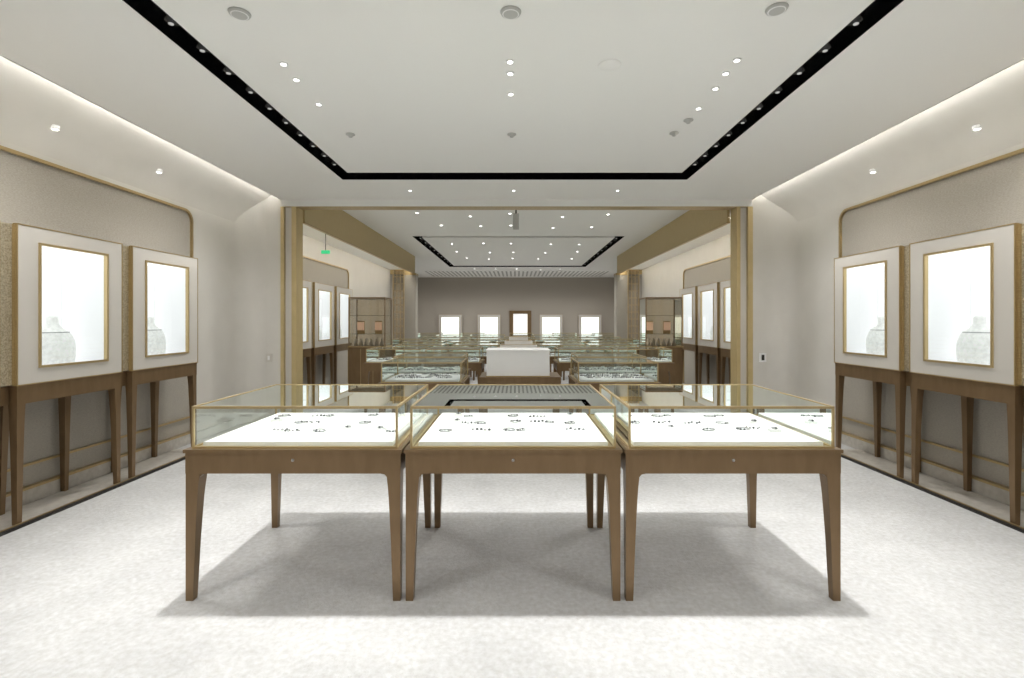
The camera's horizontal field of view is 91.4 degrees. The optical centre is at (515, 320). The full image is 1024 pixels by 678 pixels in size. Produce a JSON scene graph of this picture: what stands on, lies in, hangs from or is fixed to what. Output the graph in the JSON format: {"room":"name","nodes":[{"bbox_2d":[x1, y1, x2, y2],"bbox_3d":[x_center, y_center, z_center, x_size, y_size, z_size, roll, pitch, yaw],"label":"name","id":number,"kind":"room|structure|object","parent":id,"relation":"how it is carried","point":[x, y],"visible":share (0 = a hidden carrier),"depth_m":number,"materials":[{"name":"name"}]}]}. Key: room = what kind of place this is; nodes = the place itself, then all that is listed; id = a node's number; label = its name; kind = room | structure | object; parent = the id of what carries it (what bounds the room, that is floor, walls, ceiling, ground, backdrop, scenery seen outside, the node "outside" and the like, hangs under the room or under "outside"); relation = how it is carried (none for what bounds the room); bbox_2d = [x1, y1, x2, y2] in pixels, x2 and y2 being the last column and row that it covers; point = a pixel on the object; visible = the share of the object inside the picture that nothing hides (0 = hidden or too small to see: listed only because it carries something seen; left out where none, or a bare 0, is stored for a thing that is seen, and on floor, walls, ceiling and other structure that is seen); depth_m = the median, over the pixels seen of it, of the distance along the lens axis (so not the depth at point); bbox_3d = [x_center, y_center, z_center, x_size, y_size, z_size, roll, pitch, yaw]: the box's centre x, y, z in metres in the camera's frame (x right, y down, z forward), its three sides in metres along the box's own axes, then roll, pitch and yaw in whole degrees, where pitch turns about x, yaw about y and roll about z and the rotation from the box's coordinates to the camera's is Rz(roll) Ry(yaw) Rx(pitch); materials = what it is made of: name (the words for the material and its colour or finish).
{"room":"shop","nodes":[
{"label":"shop","id":0,"kind":"room"},
{"bbox_2d":[0,140,389,430],"bbox_3d":[-3.825,-0.400,6.500,0.450,3.700,18.000,0,0,0],"label":"wall","id":1,"kind":"structure","parent":0,"point":[231,256],"depth_m":6.98,"materials":[{"name":"paint"}]},
{"bbox_2d":[0,449,184,536],"bbox_3d":[-3.652,1.437,1.660,0.375,0.026,7.920,0,0,0],"label":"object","id":2,"kind":"structure","parent":1,"relation":"attached to","point":[35,511],"depth_m":4.17,"materials":[{"name":"stone"}]},
{"bbox_2d":[0,222,14,405],"bbox_3d":[-3.685,0.375,2.980,0.390,2.126,1.061,0,0,0],"label":"display cabinet","id":3,"kind":"object","parent":2,"relation":"on","point":[7,230],"visible":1,"depth_m":3.47,"materials":[{"name":"grey paint"}]},
{"bbox_2d":[0,223,130,525],"bbox_3d":[-3.685,0.375,4.035,0.390,2.126,1.061,0,0,0],"label":"display cabinet","id":4,"kind":"object","parent":2,"relation":"on","point":[73,291],"visible":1,"depth_m":4.09,"materials":[{"name":"grey paint"}]},
{"bbox_2d":[111,246,197,477],"bbox_3d":[-3.685,0.375,5.030,0.390,2.126,0.941,0,0,0],"label":"display cabinet","id":5,"kind":"object","parent":2,"relation":"on","point":[164,285],"visible":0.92,"depth_m":5.15,"materials":[{"name":"grey paint"}]},
{"bbox_2d":[0,145,192,491],"bbox_3d":[-3.885,0.065,1.800,0.030,2.770,8.400,0,0,0],"label":"wall panel","id":6,"kind":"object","parent":1,"relation":"attached to","point":[34,191],"depth_m":4.54,"materials":[{"name":"fabric"}]},
{"bbox_2d":[5,416,235,511],"bbox_3d":[-3.869,1.291,2.250,0.047,0.318,9.300,0,0,0],"label":"trim","id":7,"kind":"structure","parent":1,"relation":"attached to","point":[33,492],"depth_m":4.61,"materials":[{"name":"stone"}]},
{"bbox_2d":[303,256,348,383],"bbox_3d":[-3.885,0.130,9.575,0.030,2.640,4.050,0,0,0],"label":"wall panel","id":8,"kind":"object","parent":1,"relation":"attached to","point":[314,270],"depth_m":10.33,"materials":[{"name":"fabric"}]},
{"bbox_2d":[303,224,402,269],"bbox_3d":[-3.535,-1.620,11.450,0.730,0.060,8.100,0,0,0],"label":"ceiling","id":9,"kind":"structure","parent":0,"point":[308,231],"depth_m":10.67,"materials":[{"name":"white paint"}]},
{"bbox_2d":[303,210,414,272],"bbox_3d":[-3.150,-1.725,11.455,0.048,0.550,8.090,0,0,0],"label":"beam","id":10,"kind":"structure","parent":0,"point":[338,224],"depth_m":9.88,"materials":[{"name":"brown wood"}]},
{"bbox_2d":[390,274,403,355],"bbox_3d":[-4.485,-0.300,19.200,0.870,3.500,7.600,0,0,0],"label":"wall","id":11,"kind":"structure","parent":0,"point":[396,276],"depth_m":20.25,"materials":[{"name":"fabric"}]},
{"bbox_2d":[393,270,404,343],"bbox_3d":[-3.335,0.002,14.205,0.330,2.895,0.040,0,0,0],"label":"lattice screen","id":12,"kind":"object","parent":11,"relation":"attached to","point":[393,270],"depth_m":14.21,"materials":[{"name":"brown wood"}]},
{"bbox_2d":[0,364,1023,677],"bbox_3d":[0.000,1.500,10.300,10.000,0.100,25.800,0,0,0],"label":"floor","id":13,"kind":"structure","parent":0,"point":[513,581],"depth_m":2.78,"materials":[{"name":"carpet"}]},
{"bbox_2d":[266,195,280,416],"bbox_3d":[-3.640,-0.350,7.300,0.520,3.600,0.200,0,0,0],"label":"wall partition","id":14,"kind":"structure","parent":13,"relation":"on","point":[273,204],"depth_m":7.20,"materials":[{"name":"beige paint"}]},
{"bbox_2d":[280,207,302,412],"bbox_3d":[-3.264,-0.095,7.280,0.228,3.090,0.220,0,0,0],"label":"pilaster","id":15,"kind":"object","parent":13,"relation":"on","point":[291,218],"visible":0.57,"depth_m":7.19,"materials":[{"name":"gold metal"}]},
{"bbox_2d":[183,384,432,600],"bbox_3d":[-1.155,0.948,3.064,1.130,1.005,0.972,0,0,0],"label":"display table","id":16,"kind":"object","parent":13,"relation":"on","point":[278,444],"visible":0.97,"depth_m":2.65,"materials":[{"name":"brown wood"}]},
{"bbox_2d":[303,280,313,383],"bbox_3d":[-3.685,0.387,8.160,0.390,2.126,1.061,0,0,0],"label":"display cabinet","id":17,"kind":"object","parent":13,"relation":"on","point":[308,286],"visible":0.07,"depth_m":8.47,"materials":[{"name":"grey paint"}]},
{"bbox_2d":[303,282,335,383],"bbox_3d":[-3.685,0.387,9.220,0.390,2.126,1.061,0,0,0],"label":"display cabinet","id":18,"kind":"object","parent":13,"relation":"on","point":[324,294],"visible":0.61,"depth_m":9.46,"materials":[{"name":"grey paint"}]},
{"bbox_2d":[322,286,351,383],"bbox_3d":[-3.685,0.387,10.220,0.390,2.126,0.941,0,0,0],"label":"display cabinet","id":19,"kind":"object","parent":13,"relation":"on","point":[342,294],"visible":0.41,"depth_m":10.15,"materials":[{"name":"grey paint"}]},
{"bbox_2d":[348,297,392,383],"bbox_3d":[-2.820,0.500,9.700,0.720,1.900,0.520,0,0,0],"label":"display cabinet","id":20,"kind":"object","parent":13,"relation":"on","point":[356,353],"visible":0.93,"depth_m":9.45,"materials":[{"name":"brown wood"}]},
{"bbox_2d":[363,347,427,412],"bbox_3d":[-1.950,0.948,8.299,0.920,1.005,0.802,0,0,0],"label":"display table","id":21,"kind":"object","parent":13,"relation":"on","point":[373,362],"visible":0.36,"depth_m":7.93,"materials":[{"name":"brown wood"}]},
{"bbox_2d":[403,273,417,340],"bbox_3d":[-3.220,0.000,15.315,0.380,2.900,0.369,0,0,0],"label":"square column","id":22,"kind":"structure","parent":13,"relation":"on","point":[411,279],"depth_m":15.14,"materials":[{"name":"paint"}]},
{"bbox_2d":[392,338,431,357],"bbox_3d":[-2.600,0.948,12.599,0.920,1.005,0.802,0,0,0],"label":"display table","id":23,"kind":"object","parent":13,"relation":"on","point":[394,341],"visible":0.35,"depth_m":12.46,"materials":[{"name":"clear glass"}]},
{"bbox_2d":[395,343,446,355],"bbox_3d":[-1.800,0.948,9.599,0.920,1.005,0.802,0,0,0],"label":"display table","id":24,"kind":"object","parent":13,"relation":"on","point":[397,352],"visible":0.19,"depth_m":9.53,"materials":[{"name":"clear glass"}]},
{"bbox_2d":[378,357,469,412],"bbox_3d":[-1.020,0.948,5.749,0.920,1.005,0.802,0,0,0],"label":"display table","id":25,"kind":"object","parent":13,"relation":"on","point":[389,368],"visible":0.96,"depth_m":5.56,"materials":[{"name":"clear glass"}]},
{"bbox_2d":[402,341,447,352],"bbox_3d":[-2.000,0.948,10.999,0.920,1.005,0.802,0,0,0],"label":"display table","id":26,"kind":"object","parent":13,"relation":"on","point":[422,350],"visible":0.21,"depth_m":10.69,"materials":[{"name":"clear glass"}]},
{"bbox_2d":[392,353,469,412],"bbox_3d":[-1.100,0.948,6.619,0.920,1.005,0.802,0,0,0],"label":"display table","id":27,"kind":"object","parent":13,"relation":"on","point":[402,368],"visible":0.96,"depth_m":6.52,"materials":[{"name":"clear glass"}]},
{"bbox_2d":[422,336,455,346],"bbox_3d":[-2.200,0.948,14.399,0.920,1.005,0.802,0,0,0],"label":"display table","id":28,"kind":"object","parent":13,"relation":"on","point":[447,344],"visible":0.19,"depth_m":14.45,"materials":[{"name":"brown metal"}]},
{"bbox_2d":[433,338,471,376],"bbox_3d":[-1.600,0.948,12.599,0.920,1.005,0.802,0,0,0],"label":"display table","id":29,"kind":"object","parent":13,"relation":"on","point":[436,339],"visible":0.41,"depth_m":12.53,"materials":[{"name":"brown metal"}]},
{"bbox_2d":[424,347,484,412],"bbox_3d":[-1.000,0.948,8.299,0.920,1.005,0.802,0,0,0],"label":"display table","id":30,"kind":"object","parent":13,"relation":"on","point":[476,364],"visible":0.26,"depth_m":7.93,"materials":[{"name":"brown wood"}]},
{"bbox_2d":[443,334,471,342],"bbox_3d":[-1.900,0.948,16.399,0.920,1.005,0.802,0,0,0],"label":"display table","id":31,"kind":"object","parent":13,"relation":"on","point":[445,334],"visible":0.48,"depth_m":16.50,"materials":[{"name":"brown glass"}]},
{"bbox_2d":[447,341,490,352],"bbox_3d":[-1.000,0.948,10.999,0.920,1.005,0.802,0,0,0],"label":"display table","id":32,"kind":"object","parent":13,"relation":"on","point":[451,343],"visible":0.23,"depth_m":10.72,"materials":[{"name":"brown glass"}]},
{"bbox_2d":[452,343,499,363],"bbox_3d":[-0.750,0.948,9.599,0.920,1.005,0.802,0,0,0],"label":"display table","id":33,"kind":"object","parent":13,"relation":"on","point":[476,354],"visible":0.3,"depth_m":9.51,"materials":[{"name":"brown glass"}]},
{"bbox_2d":[473,338,508,379],"bbox_3d":[-0.600,0.948,12.599,0.920,1.005,0.802,0,0,0],"label":"display table","id":34,"kind":"object","parent":13,"relation":"on","point":[475,339],"visible":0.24,"depth_m":12.37,"materials":[{"name":"brown glass"}]},
{"bbox_2d":[478,334,504,343],"bbox_3d":[-0.800,0.948,16.399,0.920,1.005,0.802,0,0,0],"label":"display table","id":35,"kind":"object","parent":13,"relation":"on","point":[494,341],"visible":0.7,"depth_m":16.39,"materials":[{"name":"clear glass"}]},
{"bbox_2d":[404,384,622,600],"bbox_3d":[-0.015,0.948,3.064,1.130,1.005,0.972,0,0,0],"label":"display table","id":36,"kind":"object","parent":13,"relation":"on","point":[458,442],"visible":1,"depth_m":2.65,"materials":[{"name":"brown wood"}]},
{"bbox_2d":[479,348,560,412],"bbox_3d":[0.050,0.900,6.300,0.980,1.100,0.600,0,0,0],"label":"counter","id":37,"kind":"object","parent":13,"relation":"on","point":[504,365],"visible":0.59,"depth_m":6.04,"materials":[{"name":"white paint"}]},
{"bbox_2d":[497,336,539,347],"bbox_3d":[0.040,0.850,8.050,0.960,1.200,0.740,0,0,0],"label":"display stand","id":38,"kind":"object","parent":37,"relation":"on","point":[514,341],"visible":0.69,"depth_m":7.88,"materials":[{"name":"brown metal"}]},
{"bbox_2d":[528,338,557,348],"bbox_3d":[0.600,0.948,12.599,0.920,1.005,0.802,0,0,0],"label":"display table","id":39,"kind":"object","parent":13,"relation":"on","point":[555,339],"visible":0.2,"depth_m":12.32,"materials":[{"name":"clear glass"}]},
{"bbox_2d":[533,334,560,343],"bbox_3d":[1.000,0.948,16.399,0.920,1.005,0.802,0,0,0],"label":"display table","id":40,"kind":"object","parent":13,"relation":"on","point":[559,338],"visible":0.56,"depth_m":16.39,"materials":[{"name":"clear glass"}]},
{"bbox_2d":[537,343,584,363],"bbox_3d":[0.850,0.948,9.599,0.920,1.005,0.802,0,0,0],"label":"display table","id":41,"kind":"object","parent":13,"relation":"on","point":[552,355],"visible":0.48,"depth_m":9.47,"materials":[{"name":"clear glass"}]},
{"bbox_2d":[543,341,586,352],"bbox_3d":[1.050,0.948,10.999,0.920,1.005,0.802,0,0,0],"label":"display table","id":42,"kind":"object","parent":13,"relation":"on","point":[581,342],"visible":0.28,"depth_m":10.67,"materials":[{"name":"clear glass"}]},
{"bbox_2d":[561,338,598,379],"bbox_3d":[1.600,0.948,12.599,0.920,1.005,0.802,0,0,0],"label":"display table","id":43,"kind":"object","parent":13,"relation":"on","point":[562,339],"visible":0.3,"depth_m":12.45,"materials":[{"name":"clear glass"}]},
{"bbox_2d":[566,334,594,342],"bbox_3d":[2.100,0.948,16.399,0.920,1.005,0.802,0,0,0],"label":"display table","id":44,"kind":"object","parent":13,"relation":"on","point":[566,334],"visible":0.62,"depth_m":16.48,"materials":[{"name":"clear glass"}]},
{"bbox_2d":[553,347,613,410],"bbox_3d":[1.100,0.948,8.299,0.920,1.005,0.802,0,0,0],"label":"display table","id":45,"kind":"object","parent":13,"relation":"on","point":[559,364],"visible":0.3,"depth_m":7.93,"materials":[{"name":"brown metal"}]},
{"bbox_2d":[569,353,648,412],"bbox_3d":[1.200,0.948,6.619,0.920,1.005,0.802,0,0,0],"label":"display table","id":46,"kind":"object","parent":13,"relation":"on","point":[635,368],"visible":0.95,"depth_m":6.49,"materials":[{"name":"clear glass"}]},
{"bbox_2d":[586,341,632,352],"bbox_3d":[2.050,0.948,10.999,0.920,1.005,0.802,0,0,0],"label":"display table","id":47,"kind":"object","parent":13,"relation":"on","point":[629,342],"visible":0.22,"depth_m":10.72,"materials":[{"name":"clear glass"}]},
{"bbox_2d":[585,343,636,353],"bbox_3d":[1.800,0.948,9.599,0.920,1.005,0.802,0,0,0],"label":"display table","id":48,"kind":"object","parent":13,"relation":"on","point":[589,344],"visible":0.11,"depth_m":9.53,"materials":[{"name":"clear glass"}]},
{"bbox_2d":[568,357,661,412],"bbox_3d":[1.100,0.948,5.749,0.920,1.005,0.802,0,0,0],"label":"display table","id":49,"kind":"object","parent":13,"relation":"on","point":[648,374],"visible":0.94,"depth_m":5.58,"materials":[{"name":"clear glass"}]},
{"bbox_2d":[600,338,638,353],"bbox_3d":[2.600,0.948,12.599,0.920,1.005,0.802,0,0,0],"label":"display table","id":50,"kind":"object","parent":13,"relation":"on","point":[635,341],"visible":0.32,"depth_m":12.50,"materials":[{"name":"clear glass"}]},
{"bbox_2d":[614,273,628,340],"bbox_3d":[3.220,0.000,15.315,0.380,2.900,0.369,0,0,0],"label":"square column","id":51,"kind":"structure","parent":13,"relation":"on","point":[620,279],"depth_m":15.14,"materials":[{"name":"paint"}]},
{"bbox_2d":[609,347,674,412],"bbox_3d":[2.050,0.948,8.299,0.920,1.005,0.802,0,0,0],"label":"display table","id":52,"kind":"object","parent":13,"relation":"on","point":[665,355],"visible":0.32,"depth_m":7.97,"materials":[{"name":"brown wood"}]},
{"bbox_2d":[638,297,682,383],"bbox_3d":[2.800,0.500,9.700,0.720,1.900,0.520,0,0,0],"label":"display cabinet","id":53,"kind":"object","parent":13,"relation":"on","point":[645,327],"visible":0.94,"depth_m":9.56,"materials":[{"name":"brown wood"}]},
{"bbox_2d":[617,210,729,272],"bbox_3d":[3.150,-1.725,11.455,0.048,0.550,8.090,0,0,0],"label":"beam","id":54,"kind":"structure","parent":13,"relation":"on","point":[693,224],"depth_m":9.88,"materials":[{"name":"brown wood"}]},
{"bbox_2d":[680,286,709,383],"bbox_3d":[3.685,0.387,10.160,0.390,2.126,1.061,0,0,0],"label":"display cabinet","id":55,"kind":"object","parent":13,"relation":"on","point":[690,295],"visible":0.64,"depth_m":9.97,"materials":[{"name":"grey paint"}]},
{"bbox_2d":[698,282,729,383],"bbox_3d":[3.685,0.387,9.100,0.390,2.126,1.061,0,0,0],"label":"display cabinet","id":56,"kind":"object","parent":13,"relation":"on","point":[708,294],"visible":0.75,"depth_m":9.33,"materials":[{"name":"grey paint"}]},
{"bbox_2d":[596,384,843,600],"bbox_3d":[1.125,0.948,3.064,1.130,1.005,0.972,0,0,0],"label":"display table","id":57,"kind":"object","parent":13,"relation":"on","point":[781,433],"visible":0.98,"depth_m":2.65,"materials":[{"name":"brown wood"}]},
{"bbox_2d":[720,280,729,383],"bbox_3d":[3.685,0.387,8.040,0.390,2.126,1.061,0,0,0],"label":"display cabinet","id":58,"kind":"object","parent":13,"relation":"on","point":[724,285],"visible":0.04,"depth_m":8.40,"materials":[{"name":"grey paint"}]},
{"bbox_2d":[730,207,752,412],"bbox_3d":[3.284,-0.095,7.280,0.228,3.090,0.220,0,0,0],"label":"pilaster","id":59,"kind":"object","parent":13,"relation":"on","point":[741,218],"visible":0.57,"depth_m":7.20,"materials":[{"name":"gold metal"}]},
{"bbox_2d":[752,195,765,387],"bbox_3d":[3.650,-0.350,7.300,0.500,3.600,0.200,0,0,0],"label":"wall partition","id":60,"kind":"structure","parent":13,"relation":"on","point":[758,203],"depth_m":7.20,"materials":[{"name":"beige paint"}]},
{"bbox_2d":[759,353,765,361],"bbox_3d":[3.550,0.525,7.192,0.100,0.130,0.016,0,0,0],"label":"wall socket","id":61,"kind":"object","parent":60,"relation":"attached to","point":[762,356],"depth_m":7.19,"materials":[{"name":"white plastic"}]},
{"bbox_2d":[0,0,1023,198],"bbox_3d":[0.000,-1.980,2.350,7.800,0.460,9.700,0,0,0],"label":"ceiling","id":62,"kind":"structure","parent":0,"point":[421,86],"depth_m":3.59,"materials":[{"name":"white paint"}]},
{"bbox_2d":[0,56,270,221],"bbox_3d":[-3.550,-1.675,2.350,0.700,0.610,9.700,0,0,0],"label":"cove","id":63,"kind":"object","parent":62,"relation":"attached to","point":[91,138],"visible":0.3,"depth_m":4.58,"materials":[{"name":"paint"}]},
{"bbox_2d":[162,10,179,27],"bbox_3d":[-2.068,-1.827,2.949,0.083,0.095,0.166,0,0,0],"label":"track spotlights","id":64,"kind":"object","parent":62,"relation":"attached to","point":[166,20],"depth_m":2.98,"materials":[{"name":"black metal"}]},
{"bbox_2d":[194,39,209,53],"bbox_3d":[-2.065,-1.827,3.244,0.077,0.095,0.165,0,0,0],"label":"track spotlights","id":65,"kind":"object","parent":62,"relation":"attached to","point":[198,47],"depth_m":3.28,"materials":[{"name":"black metal"}]},
{"bbox_2d":[221,62,234,75],"bbox_3d":[-2.065,-1.827,3.534,0.077,0.095,0.182,0,0,0],"label":"track spotlights","id":66,"kind":"object","parent":62,"relation":"attached to","point":[224,69],"depth_m":3.58,"materials":[{"name":"black"}]},
{"bbox_2d":[244,83,256,94],"bbox_3d":[-2.067,-1.827,3.838,0.080,0.095,0.182,0,0,0],"label":"track spotlights","id":67,"kind":"object","parent":62,"relation":"attached to","point":[247,89],"depth_m":3.87,"materials":[{"name":"black metal"}]},
{"bbox_2d":[264,100,274,110],"bbox_3d":[-2.067,-1.827,4.132,0.080,0.095,0.192,0,0,0],"label":"track spotlights","id":68,"kind":"object","parent":62,"relation":"attached to","point":[267,106],"depth_m":4.18,"materials":[{"name":"black metal"}]},
{"bbox_2d":[280,114,290,124],"bbox_3d":[-2.065,-1.827,4.420,0.075,0.095,0.219,0,0,0],"label":"track spotlights","id":69,"kind":"object","parent":62,"relation":"attached to","point":[282,119],"depth_m":4.47,"materials":[{"name":"black metal"}]},
{"bbox_2d":[320,149,337,165],"bbox_3d":[-2.065,-1.827,5.456,0.076,0.095,0.534,0,0,0],"label":"track spotlights","id":70,"kind":"object","parent":62,"relation":"attached to","point":[322,153],"depth_m":5.43,"materials":[{"name":"black metal"}]},
{"bbox_2d":[227,2,788,20],"bbox_3d":[-0.055,-1.740,2.820,3.150,0.019,0.160,0,0,0],"label":"vents","id":71,"kind":"object","parent":62,"relation":"attached to","point":[510,12],"depth_m":2.80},
{"bbox_2d":[123,0,903,179],"bbox_3d":[-0.015,-1.819,2.100,4.294,0.142,8.224,0,0,0],"label":"trough","id":72,"kind":"object","parent":62,"relation":"in","point":[147,9],"depth_m":4.18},
{"bbox_2d":[346,118,693,137],"bbox_3d":[-0.025,-1.734,4.515,3.134,0.029,0.413,0,0,0],"label":"sprinkler head","id":73,"kind":"object","parent":62,"relation":"attached to","point":[688,120],"visible":1,"depth_m":4.64},
{"bbox_2d":[598,59,620,70],"bbox_3d":[0.640,-1.748,3.420,0.156,0.004,0.156,0,0,0],"label":"ceiling speaker","id":74,"kind":"object","parent":62,"relation":"in","point":[610,64],"depth_m":3.42},
{"bbox_2d":[691,149,708,165],"bbox_3d":[2.036,-1.827,5.456,0.080,0.095,0.534,0,0,0],"label":"track spotlights","id":75,"kind":"object","parent":62,"relation":"attached to","point":[706,153],"depth_m":5.43,"materials":[{"name":"black metal"}]},
{"bbox_2d":[737,115,747,124],"bbox_3d":[2.036,-1.827,4.430,0.080,0.095,0.198,0,0,0],"label":"track spotlights","id":76,"kind":"object","parent":62,"relation":"attached to","point":[745,120],"depth_m":4.47,"materials":[{"name":"black metal"}]},
{"bbox_2d":[753,99,764,110],"bbox_3d":[2.035,-1.827,4.123,0.076,0.095,0.210,0,0,0],"label":"track spotlights","id":77,"kind":"object","parent":62,"relation":"attached to","point":[761,106],"depth_m":4.17,"materials":[{"name":"black"}]},
{"bbox_2d":[771,82,783,94],"bbox_3d":[2.036,-1.827,3.831,0.080,0.095,0.198,0,0,0],"label":"track spotlights","id":78,"kind":"object","parent":62,"relation":"attached to","point":[780,89],"depth_m":3.87,"materials":[{"name":"black metal"}]},
{"bbox_2d":[792,62,806,75],"bbox_3d":[2.035,-1.827,3.534,0.079,0.095,0.182,0,0,0],"label":"track spotlights","id":79,"kind":"object","parent":62,"relation":"attached to","point":[802,70],"depth_m":3.58,"materials":[{"name":"black metal"}]},
{"bbox_2d":[817,39,832,53],"bbox_3d":[2.036,-1.827,3.244,0.080,0.095,0.165,0,0,0],"label":"track spotlights","id":80,"kind":"object","parent":62,"relation":"attached to","point":[828,47],"depth_m":3.28,"materials":[{"name":"black metal"}]},
{"bbox_2d":[847,10,864,27],"bbox_3d":[2.035,-1.827,2.949,0.078,0.095,0.166,0,0,0],"label":"track spotlights","id":81,"kind":"object","parent":62,"relation":"attached to","point":[857,21],"depth_m":2.98,"materials":[{"name":"black metal"}]},
{"bbox_2d":[343,210,688,277],"bbox_3d":[0.000,-2.030,15.200,9.600,0.060,15.600,0,0,0],"label":"ceiling","id":82,"kind":"structure","parent":0,"point":[535,243],"depth_m":11.56,"materials":[{"name":"white paint"}]},
{"bbox_2d":[513,210,518,229],"bbox_3d":[0.000,-1.795,8.650,0.100,0.410,0.100,0,0,0],"label":"sensor","id":83,"kind":"object","parent":82,"relation":"hanging from","point":[515,215],"visible":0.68,"depth_m":8.60,"materials":[{"name":"grey"}]},
{"bbox_2d":[424,271,612,275],"bbox_3d":[0.100,-1.990,21.100,7.600,0.020,2.400,0,0,0],"label":"grille","id":84,"kind":"object","parent":82,"relation":"in","point":[433,273],"depth_m":20.91,"materials":[{"name":"white metal"}]},
{"bbox_2d":[413,236,623,266],"bbox_3d":[0.060,-2.069,15.150,5.044,0.142,6.724,0,0,0],"label":"trough","id":85,"kind":"object","parent":82,"relation":"in","point":[417,238],"depth_m":15.75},
{"bbox_2d":[418,278,613,337],"bbox_3d":[0.000,-0.350,23.060,9.800,3.600,0.120,0,0,0],"label":"wall","id":86,"kind":"structure","parent":0,"point":[468,297],"depth_m":23.00,"materials":[{"name":"paint"}]},
{"bbox_2d":[439,314,461,337],"bbox_3d":[-3.000,0.270,22.890,1.056,1.136,0.210,0,0,0],"label":"display cabinet","id":87,"kind":"object","parent":86,"relation":"attached to","point":[448,323],"depth_m":22.94,"materials":[{"name":"grey paint"}]},
{"bbox_2d":[477,314,500,337],"bbox_3d":[-1.230,0.270,22.890,1.056,1.136,0.210,0,0,0],"label":"display cabinet","id":88,"kind":"object","parent":86,"relation":"attached to","point":[486,323],"depth_m":22.94,"materials":[{"name":"grey paint"}]},
{"bbox_2d":[509,311,530,337],"bbox_3d":[0.200,0.490,22.936,1.000,1.920,0.122,0,0,0],"label":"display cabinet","id":89,"kind":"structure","parent":86,"relation":"in","point":[519,321],"depth_m":22.96,"materials":[{"name":"brown metal"}]},
{"bbox_2d":[539,314,562,337],"bbox_3d":[1.600,0.270,22.890,1.056,1.136,0.210,0,0,0],"label":"display cabinet","id":90,"kind":"object","parent":86,"relation":"attached to","point":[548,323],"depth_m":22.94,"materials":[{"name":"grey paint"}]},
{"bbox_2d":[578,314,601,337],"bbox_3d":[3.380,0.270,22.890,1.056,1.136,0.210,0,0,0],"label":"display cabinet","id":91,"kind":"object","parent":86,"relation":"attached to","point":[587,323],"depth_m":22.94,"materials":[{"name":"grey paint"}]},
{"bbox_2d":[281,199,751,209],"bbox_3d":[0.010,-1.896,7.300,6.780,0.508,0.200,0,0,0],"label":"beam","id":92,"kind":"structure","parent":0,"point":[304,204],"depth_m":7.20,"materials":[{"name":"white paint"}]},
{"bbox_2d":[0,55,1023,198],"bbox_3d":[0.000,-1.750,2.345,6.792,0.009,9.690,0,0,0],"label":"trim","id":93,"kind":"structure","parent":92,"relation":"attached to","point":[0,55],"depth_m":4.27,"materials":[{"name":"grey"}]},
{"bbox_2d":[628,274,641,341],"bbox_3d":[4.485,-0.300,19.200,0.870,3.500,7.600,0,0,0],"label":"wall","id":94,"kind":"structure","parent":0,"point":[634,276],"depth_m":20.25,"materials":[{"name":"fabric"}]},
{"bbox_2d":[627,270,638,341],"bbox_3d":[3.335,0.002,14.205,0.330,2.895,0.040,0,0,0],"label":"lattice screen","id":95,"kind":"object","parent":94,"relation":"attached to","point":[627,270],"depth_m":14.21,"materials":[{"name":"brown wood"}]},
{"bbox_2d":[629,223,729,269],"bbox_3d":[3.535,-1.620,11.450,0.730,0.060,8.100,0,0,0],"label":"ceiling","id":96,"kind":"structure","parent":0,"point":[725,230],"depth_m":10.67,"materials":[{"name":"white paint"}]},
{"bbox_2d":[642,143,1023,405],"bbox_3d":[3.825,-0.400,6.500,0.450,3.700,18.000,0,0,0],"label":"wall","id":97,"kind":"structure","parent":0,"point":[800,255],"depth_m":6.96,"materials":[{"name":"paint"}]},
{"bbox_2d":[683,255,729,383],"bbox_3d":[3.885,0.130,9.575,0.030,2.640,4.050,0,0,0],"label":"wall panel","id":98,"kind":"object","parent":97,"relation":"attached to","point":[717,270],"depth_m":10.33,"materials":[{"name":"fabric"}]},
{"bbox_2d":[838,148,1023,491],"bbox_3d":[3.885,0.065,1.800,0.030,2.770,8.400,0,0,0],"label":"wall panel","id":99,"kind":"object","parent":97,"relation":"attached to","point":[989,193],"depth_m":4.59,"materials":[{"name":"fabric"}]},
{"bbox_2d":[841,449,1023,532],"bbox_3d":[3.652,1.437,1.660,0.375,0.026,7.920,0,0,0],"label":"plinth","id":100,"kind":"object","parent":97,"relation":"attached to","point":[996,511],"depth_m":4.24,"materials":[{"name":"stone"}]},
{"bbox_2d":[834,245,920,477],"bbox_3d":[3.685,0.375,4.970,0.390,2.126,1.061,0,0,0],"label":"display cabinet","id":101,"kind":"object","parent":100,"relation":"on","point":[871,288],"visible":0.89,"depth_m":5.08,"materials":[{"name":"grey paint"}]},
{"bbox_2d":[909,223,1023,525],"bbox_3d":[3.685,0.375,3.915,0.390,2.126,1.061,0,0,0],"label":"display cabinet","id":102,"kind":"object","parent":100,"relation":"on","point":[966,290],"visible":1,"depth_m":4.03,"materials":[{"name":"grey paint"}]},
{"bbox_2d":[841,416,1023,510],"bbox_3d":[3.869,1.291,2.250,0.047,0.318,9.300,0,0,0],"label":"baseboard","id":103,"kind":"structure","parent":97,"relation":"attached to","point":[998,492],"depth_m":4.53,"materials":[{"name":"stone"}]},
{"bbox_2d":[761,60,1023,221],"bbox_3d":[3.550,-1.675,2.350,0.700,0.610,9.700,0,0,0],"label":"ceiling","id":104,"kind":"structure","parent":0,"point":[940,138],"depth_m":4.63,"materials":[{"name":"paint"}]},
{"bbox_2d":[870,124,981,172],"bbox_3d":[3.800,-1.593,3.510,0.064,0.034,3.684,0,0,0],"label":"recessed light","id":105,"kind":"object","parent":104,"relation":"in","point":[978,126],"visible":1,"depth_m":4.11,"materials":[{"name":"white metal"}]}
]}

